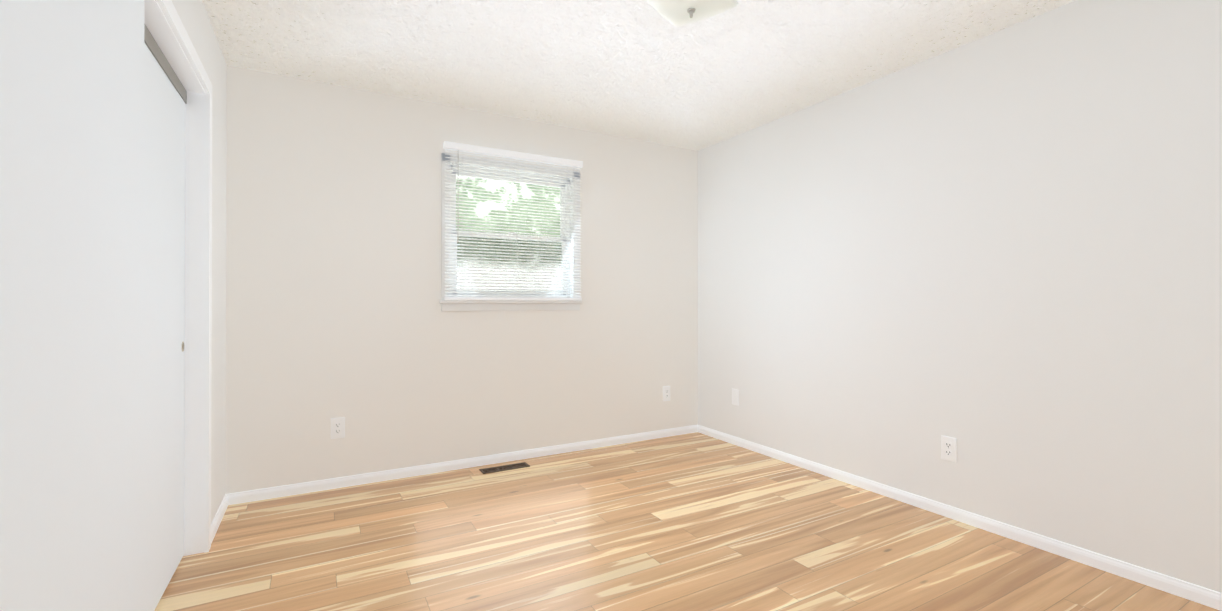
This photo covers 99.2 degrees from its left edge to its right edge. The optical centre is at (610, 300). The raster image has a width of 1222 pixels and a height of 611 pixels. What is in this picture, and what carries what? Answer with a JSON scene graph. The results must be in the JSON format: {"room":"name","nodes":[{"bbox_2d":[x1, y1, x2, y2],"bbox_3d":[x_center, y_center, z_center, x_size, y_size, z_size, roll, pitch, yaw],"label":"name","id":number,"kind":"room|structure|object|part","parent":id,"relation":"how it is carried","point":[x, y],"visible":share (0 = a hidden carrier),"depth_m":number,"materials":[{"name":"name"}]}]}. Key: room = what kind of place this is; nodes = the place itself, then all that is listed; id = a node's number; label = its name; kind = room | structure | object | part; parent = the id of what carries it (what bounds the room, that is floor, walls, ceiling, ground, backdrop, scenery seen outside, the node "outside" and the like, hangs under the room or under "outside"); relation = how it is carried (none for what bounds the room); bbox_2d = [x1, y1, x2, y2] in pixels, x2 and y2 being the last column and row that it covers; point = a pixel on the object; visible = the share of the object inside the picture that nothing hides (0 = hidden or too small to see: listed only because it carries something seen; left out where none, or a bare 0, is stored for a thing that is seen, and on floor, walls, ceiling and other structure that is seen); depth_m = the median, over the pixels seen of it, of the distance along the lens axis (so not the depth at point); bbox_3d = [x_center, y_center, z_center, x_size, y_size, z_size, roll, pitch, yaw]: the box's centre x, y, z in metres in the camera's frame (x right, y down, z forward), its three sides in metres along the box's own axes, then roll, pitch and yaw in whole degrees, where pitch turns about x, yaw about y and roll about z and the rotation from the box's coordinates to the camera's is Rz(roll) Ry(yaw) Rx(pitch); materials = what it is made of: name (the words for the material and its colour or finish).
{"room":"empty bedroom","nodes":[
{"label":"empty bedroom","id":0,"kind":"room"},
{"bbox_2d":[171,0,226,523],"bbox_3d":[-1.209,-0.093,1.132,0.115,2.440,3.967,0,0,-29],"label":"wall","id":1,"kind":"structure","parent":0,"point":[194,19],"depth_m":2.62,"materials":[{"name":"white paint"}]},
{"bbox_2d":[0,0,186,610],"bbox_3d":[-1.444,0.093,1.506,0.103,2.046,1.822,0,0,-29],"label":"sliding doors","id":2,"kind":"structure","parent":1,"relation":"in","point":[92,283],"depth_m":1.22,"materials":[{"name":"white paint"}]},
{"bbox_3d":[-1.677,0.124,1.900,0.035,1.988,0.906,0,0,-29],"label":"panel","id":3,"kind":"part","parent":2,"relation":"part of","materials":[{"name":"white paint"}]},
{"bbox_2d":[144,0,211,555],"bbox_3d":[-1.426,0.089,1.516,0.115,2.079,1.868,0,0,-29],"label":"door frame","id":4,"kind":"structure","parent":1,"relation":"attached to","point":[159,29],"depth_m":2.32,"materials":[{"name":"white wood"}]},
{"bbox_2d":[211,495,227,542],"bbox_3d":[-1.150,1.097,1.154,0.013,0.060,3.954,0,0,-29],"label":"baseboard","id":5,"kind":"structure","parent":1,"relation":"attached to","point":[218,517],"depth_m":2.62,"materials":[{"name":"white wood"}]},
{"bbox_2d":[226,65,697,493],"bbox_3d":[-0.719,-0.084,3.753,3.548,2.440,0.115,0,0,-29],"label":"wall","id":6,"kind":"structure","parent":0,"point":[333,249],"depth_m":3.35,"materials":[{"name":"white paint"}]},
{"bbox_2d":[331,417,344,438],"bbox_3d":[-1.654,0.773,3.151,0.076,0.124,0.008,0,0,-29],"label":"electrical outlet","id":7,"kind":"object","parent":6,"relation":"attached to","point":[337,427],"visible":1,"depth_m":3.15,"materials":[{"name":"white plastic"}]},
{"bbox_2d":[225,425,697,504],"bbox_3d":[-0.687,1.106,3.694,3.318,0.060,0.013,0,0,-29],"label":"baseboard","id":8,"kind":"structure","parent":6,"relation":"attached to","point":[290,490],"depth_m":3.43,"materials":[{"name":"white wood"}]},
{"bbox_2d":[439,141,582,310],"bbox_3d":[-0.694,-0.485,3.725,1.042,1.118,0.172,0,0,-29],"label":"window unit","id":9,"kind":"structure","parent":6,"relation":"in","point":[567,296],"depth_m":3.68,"materials":[{"name":"white plastic"}]},
{"bbox_3d":[-0.722,-0.462,3.774,0.792,0.804,0.030,0,0,-29],"label":"glass","id":10,"kind":"part","parent":9,"relation":"part of","materials":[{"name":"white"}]},
{"bbox_3d":[-0.728,-0.667,3.786,0.848,0.449,0.024,0,0,-29],"label":"sash","id":11,"kind":"part","parent":9,"relation":"part of","materials":[{"name":"white plastic"}]},
{"bbox_3d":[-0.713,-0.260,3.757,0.848,0.461,0.036,0,0,-29],"label":"sash","id":12,"kind":"part","parent":9,"relation":"part of","materials":[{"name":"white plastic"}]},
{"bbox_3d":[-0.721,-0.461,3.773,0.904,0.918,0.060,0,0,-29],"label":"frame","id":13,"kind":"part","parent":9,"relation":"part of","materials":[{"name":"white plastic"}]},
{"bbox_2d":[663,386,669,400],"bbox_3d":[0.465,0.779,4.349,0.076,0.124,0.008,0,0,-29],"label":"electrical outlet","id":14,"kind":"object","parent":6,"relation":"attached to","point":[666,393],"visible":1,"depth_m":4.35,"materials":[{"name":"white plastic"}]},
{"bbox_2d":[202,0,1074,150],"bbox_3d":[-0.035,-1.341,1.800,4.283,0.060,4.197,0,0,-29],"label":"ceiling","id":15,"kind":"structure","parent":0,"point":[643,70],"depth_m":2.73,"materials":[{"name":"white paint"}]},
{"bbox_2d":[646,0,737,25],"bbox_3d":[0.331,-1.236,2.146,0.304,0.145,0.304,0,0,35],"label":"flush-mount light fixture","id":16,"kind":"object","parent":15,"relation":"attached to","point":[679,12],"visible":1,"depth_m":2.15,"materials":[{"name":"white glass"}]},
{"bbox_2d":[154,432,1219,610],"bbox_3d":[-0.035,1.159,1.792,4.283,0.060,4.197,0,0,-29],"label":"floor","id":17,"kind":"structure","parent":0,"point":[696,521],"depth_m":2.36,"materials":[{"name":"brown wood"}]},
{"bbox_2d":[479,462,529,473],"bbox_3d":[-0.717,1.133,3.519,0.325,0.005,0.100,0,0,-29],"label":"floor vent","id":18,"kind":"object","parent":17,"relation":"in","point":[503,468],"visible":1,"depth_m":3.52,"materials":[{"name":"brown metal"}]},
{"bbox_2d":[698,0,1221,592],"bbox_3d":[1.808,-0.087,2.771,0.115,2.440,4.082,0,0,-29],"label":"wall","id":19,"kind":"structure","parent":0,"point":[998,256],"depth_m":2.49,"materials":[{"name":"white paint"}]},
{"bbox_2d":[732,388,738,405],"bbox_3d":[0.981,0.763,4.107,0.007,0.124,0.076,0,0,-29],"label":"electrical outlet plate","id":20,"kind":"object","parent":19,"relation":"attached to","point":[735,396],"visible":1,"depth_m":4.10,"materials":[{"name":"white plastic"}]},
{"bbox_2d":[941,435,956,461],"bbox_3d":[1.765,0.776,2.720,0.008,0.124,0.076,0,0,-29],"label":"outlet","id":21,"kind":"object","parent":19,"relation":"attached to","point":[948,448],"visible":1,"depth_m":2.71,"materials":[{"name":"white plastic"}]},
{"bbox_2d":[698,425,1221,610],"bbox_3d":[1.727,1.103,2.780,0.013,0.060,3.954,0,0,-29],"label":"baseboard","id":22,"kind":"structure","parent":19,"relation":"attached to","point":[1184,589],"depth_m":2.47,"materials":[{"name":"white wood"}]},
{"label":"outside","id":23,"kind":"structure","parent":0,"visible":0},
{"bbox_2d":[456,176,560,290],"bbox_3d":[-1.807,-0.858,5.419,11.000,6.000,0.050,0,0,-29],"label":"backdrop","id":24,"kind":"structure","parent":23,"point":[481,188],"depth_m":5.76,"materials":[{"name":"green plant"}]}
]}

